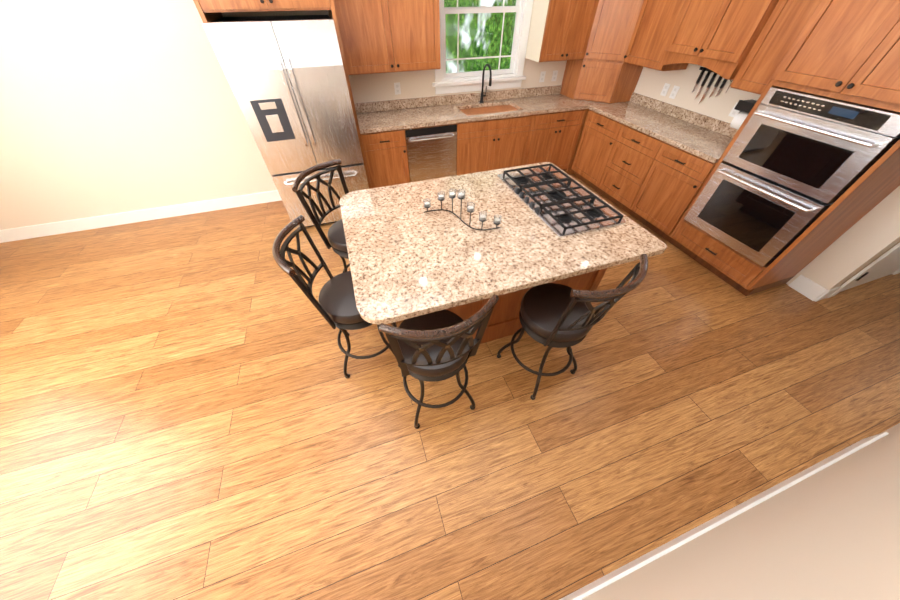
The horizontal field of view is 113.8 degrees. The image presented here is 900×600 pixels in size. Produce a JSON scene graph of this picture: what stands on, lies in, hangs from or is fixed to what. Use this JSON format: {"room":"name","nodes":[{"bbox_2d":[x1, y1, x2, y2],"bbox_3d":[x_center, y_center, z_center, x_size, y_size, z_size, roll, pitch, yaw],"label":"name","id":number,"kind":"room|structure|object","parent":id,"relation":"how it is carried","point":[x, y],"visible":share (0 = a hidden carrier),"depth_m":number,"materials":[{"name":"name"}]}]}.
{"room":"kitchen","nodes":[
{"label":"kitchen","id":0,"kind":"room"},
{"bbox_2d":[0,0,566,229],"bbox_3d":[-1.773,-3.236,2.294,8.520,5.000,0.150,-14,49,-13],"label":"wall","id":1,"kind":"structure","parent":0,"point":[107,107],"depth_m":2.94,"materials":[{"name":"beige paint"}]},
{"bbox_2d":[0,190,281,242],"bbox_3d":[-3.958,-0.970,3.510,3.840,0.140,0.014,-14,49,-13],"label":"baseboard","id":2,"kind":"structure","parent":1,"relation":"attached to","point":[34,231],"depth_m":3.54,"materials":[{"name":"white wood"}]},
{"bbox_2d":[394,82,400,94],"bbox_3d":[-0.627,-2.525,3.500,0.072,0.116,0.009,-14,49,-13],"label":"electrical outlet plate","id":3,"kind":"object","parent":1,"relation":"attached to","point":[397,88],"depth_m":3.50,"materials":[{"name":"white plastic"}]},
{"bbox_2d":[432,0,533,93],"bbox_3d":[0.367,-3.229,3.305,1.260,1.422,0.185,-14,49,-13],"label":"window","id":4,"kind":"structure","parent":1,"relation":"in","point":[518,8],"depth_m":3.58,"materials":[{"name":"white"}]},
{"bbox_2d":[539,71,545,81],"bbox_3d":[1.239,-2.990,3.928,0.072,0.116,0.009,-14,49,-13],"label":"electrical outlet plate","id":5,"kind":"object","parent":1,"relation":"attached to","point":[542,76],"depth_m":3.92,"materials":[{"name":"white plastic"}]},
{"bbox_2d":[551,70,557,80],"bbox_3d":[1.418,-3.035,3.970,0.072,0.116,0.009,-14,49,-13],"label":"electrical outlet plate","id":6,"kind":"object","parent":1,"relation":"attached to","point":[554,76],"depth_m":3.96,"materials":[{"name":"white plastic"}]},
{"bbox_2d":[0,174,899,599],"bbox_3d":[0.425,-0.289,2.999,11.900,0.060,4.830,-14,49,-13],"label":"floor","id":7,"kind":"structure","parent":0,"point":[188,410],"depth_m":1.93,"materials":[{"name":"brown wood"}]},
{"bbox_2d":[202,15,368,227],"bbox_3d":[-1.488,-1.782,3.135,0.924,1.785,0.920,-14,49,-13],"label":"fridge","id":8,"kind":"object","parent":7,"relation":"on","point":[286,77],"visible":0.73,"depth_m":2.58,"materials":[{"name":"silver metal"}]},
{"bbox_2d":[292,159,349,272],"bbox_3d":[-0.766,-0.487,2.409,0.604,1.079,0.610,-14,49,-13],"label":"stool","id":9,"kind":"object","parent":7,"relation":"on","point":[336,237],"visible":0.44,"depth_m":2.21,"materials":[{"name":"brown metal"}]},
{"bbox_2d":[272,215,398,378],"bbox_3d":[-0.652,0.022,1.934,0.528,1.079,0.507,-14,49,-13],"label":"stool","id":10,"kind":"object","parent":7,"relation":"on","point":[335,306],"visible":0.69,"depth_m":1.74,"materials":[{"name":"brown metal"}]},
{"bbox_2d":[193,0,620,188],"bbox_3d":[0.111,-2.464,3.370,4.604,2.366,0.735,-14,49,-13],"label":"kitchen cabinets","id":11,"kind":"object","parent":7,"relation":"on","point":[402,141],"depth_m":3.46,"materials":[{"name":"brown wood"}]},
{"bbox_2d":[351,85,776,163],"bbox_3d":[0.895,-1.843,3.107,3.534,0.140,2.444,-14,49,-13],"label":"countertop","id":12,"kind":"structure","parent":11,"relation":"on","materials":[{"name":"beige stone"}]},
{"bbox_2d":[589,0,660,119],"bbox_3d":[2.035,-3.030,3.327,0.711,1.348,1.240,-14,49,-13],"label":"upper cabinet","id":13,"kind":"object","parent":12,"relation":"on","point":[634,22],"depth_m":3.43,"materials":[{"name":"brown wood"}]},
{"bbox_2d":[379,294,498,428],"bbox_3d":[-0.081,0.307,1.666,0.509,1.079,0.516,-14,49,-13],"label":"stool","id":14,"kind":"object","parent":7,"relation":"on","point":[435,346],"visible":1,"depth_m":1.47,"materials":[{"name":"brown metal"}]},
{"bbox_2d":[408,270,605,343],"bbox_3d":[0.332,-0.319,2.387,1.506,0.884,0.916,-14,49,-13],"label":"kitchen island","id":15,"kind":"object","parent":7,"relation":"on","point":[504,320],"depth_m":2.21,"materials":[{"name":"brown wood"}]},
{"bbox_2d":[340,162,666,324],"bbox_3d":[0.233,-0.536,1.958,1.800,0.040,1.310,-14,49,-13],"label":"island countertop","id":16,"kind":"structure","parent":15,"relation":"on","point":[406,262],"depth_m":1.78,"materials":[{"name":"beige stone"}]},
{"bbox_2d":[423,189,501,229],"bbox_3d":[0.070,-0.593,1.847,0.527,0.200,0.129,26,52,22],"label":"centerpiece","id":17,"kind":"object","parent":16,"relation":"on","point":[470,207],"visible":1,"depth_m":1.83,"materials":[{"name":"black"}]},
{"bbox_2d":[497,163,625,237],"bbox_3d":[0.755,-0.762,2.107,0.500,0.048,0.900,-14,49,-13],"label":"cooktop","id":18,"kind":"object","parent":16,"relation":"in","point":[562,205],"depth_m":2.02,"materials":[{"name":"black metal"}]},
{"bbox_2d":[497,254,647,399],"bbox_3d":[0.674,0.134,1.826,0.537,1.079,0.548,-14,49,-13],"label":"stool","id":19,"kind":"object","parent":7,"relation":"on","point":[551,315],"visible":1,"depth_m":1.68,"materials":[{"name":"brown metal"}]},
{"bbox_2d":[573,0,840,246],"bbox_3d":[2.372,-2.068,2.992,0.676,2.370,1.945,-14,49,-13],"label":"kitchen cabinets","id":20,"kind":"object","parent":7,"relation":"on","point":[658,163],"depth_m":2.88,"materials":[{"name":"brown wood"}]},
{"bbox_2d":[677,0,899,283],"bbox_3d":[2.779,-1.191,2.172,0.676,2.370,0.590,-14,49,-13],"label":"tall cabinet","id":21,"kind":"object","parent":7,"relation":"on","point":[795,173],"depth_m":2.05,"materials":[{"name":"brown wood"}]},
{"bbox_2d":[582,423,899,599],"bbox_3d":[1.242,-0.411,-0.347,11.750,5.000,0.150,-14,49,-13],"label":"wall","id":22,"kind":"structure","parent":0,"point":[831,532],"depth_m":0.91,"materials":[{"name":"beige paint"}]},
{"bbox_2d":[559,432,888,599],"bbox_3d":[-0.863,1.708,1.005,7.350,0.140,0.014,-14,49,-13],"label":"baseboard","id":23,"kind":"structure","parent":22,"relation":"attached to","point":[617,574],"depth_m":1.49,"materials":[{"name":"white wood"}]},
{"bbox_2d":[634,64,899,289],"bbox_3d":[2.926,-1.906,2.585,0.120,2.740,4.630,-14,49,-13],"label":"wall","id":24,"kind":"structure","parent":0,"point":[868,238],"depth_m":2.57,"materials":[{"name":"beige paint"}]},
{"bbox_2d":[660,83,670,95],"bbox_3d":[2.522,-2.465,3.435,0.009,0.116,0.072,-14,49,-13],"label":"electrical outlet plate","id":25,"kind":"object","parent":24,"relation":"attached to","point":[665,89],"depth_m":3.43,"materials":[{"name":"white plastic"}]},
{"bbox_2d":[669,85,679,98],"bbox_3d":[2.564,-2.374,3.351,0.009,0.116,0.072,-14,49,-13],"label":"electrical outlet plate","id":26,"kind":"object","parent":24,"relation":"attached to","point":[675,89],"depth_m":3.35,"materials":[{"name":"white plastic"}]},
{"bbox_2d":[692,67,732,102],"bbox_3d":[2.676,-2.177,3.015,0.034,0.292,0.440,-14,49,-13],"label":"knives","id":27,"kind":"object","parent":24,"relation":"attached to","point":[703,69],"visible":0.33,"depth_m":3.01,"materials":[{"name":"black"}]},
{"bbox_2d":[728,102,738,116],"bbox_3d":[2.802,-1.862,2.872,0.009,0.116,0.072,-14,49,-13],"label":"electrical outlet plate","id":28,"kind":"object","parent":24,"relation":"attached to","point":[732,113],"depth_m":2.89,"materials":[{"name":"white plastic"}]},
{"bbox_2d":[730,99,756,128],"bbox_3d":[2.808,-1.663,2.686,0.170,0.228,0.360,-14,49,-13],"label":"paper towel","id":29,"kind":"object","parent":24,"relation":"attached to","point":[744,107],"visible":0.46,"depth_m":2.72,"materials":[{"name":"white paper"}]},
{"bbox_2d":[838,241,899,286],"bbox_3d":[4.249,-1.193,1.917,1.760,2.740,0.150,-14,49,-13],"label":"wall","id":30,"kind":"structure","parent":0,"point":[870,263],"depth_m":2.39,"materials":[{"name":"beige paint"}]},
{"bbox_2d":[828,242,899,297],"bbox_3d":[3.974,-0.873,2.039,1.065,2.127,0.024,-14,49,-13],"label":"door frame","id":31,"kind":"structure","parent":30,"relation":"attached to","point":[886,263],"depth_m":2.52,"materials":[{"name":"white wood"}]},
{"bbox_2d":[855,272,868,280],"bbox_3d":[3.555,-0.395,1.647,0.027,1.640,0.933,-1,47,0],"label":"door hinges","id":32,"kind":"object","parent":31,"relation":"attached to","point":[862,276],"visible":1,"depth_m":2.52,"materials":[{"name":"black"}]},
{"label":"outside","id":33,"kind":"structure","parent":0,"visible":0},
{"bbox_2d":[444,0,515,72],"bbox_3d":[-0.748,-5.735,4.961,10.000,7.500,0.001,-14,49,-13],"label":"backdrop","id":34,"kind":"structure","parent":33,"point":[482,46],"depth_m":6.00,"materials":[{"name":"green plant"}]}
]}

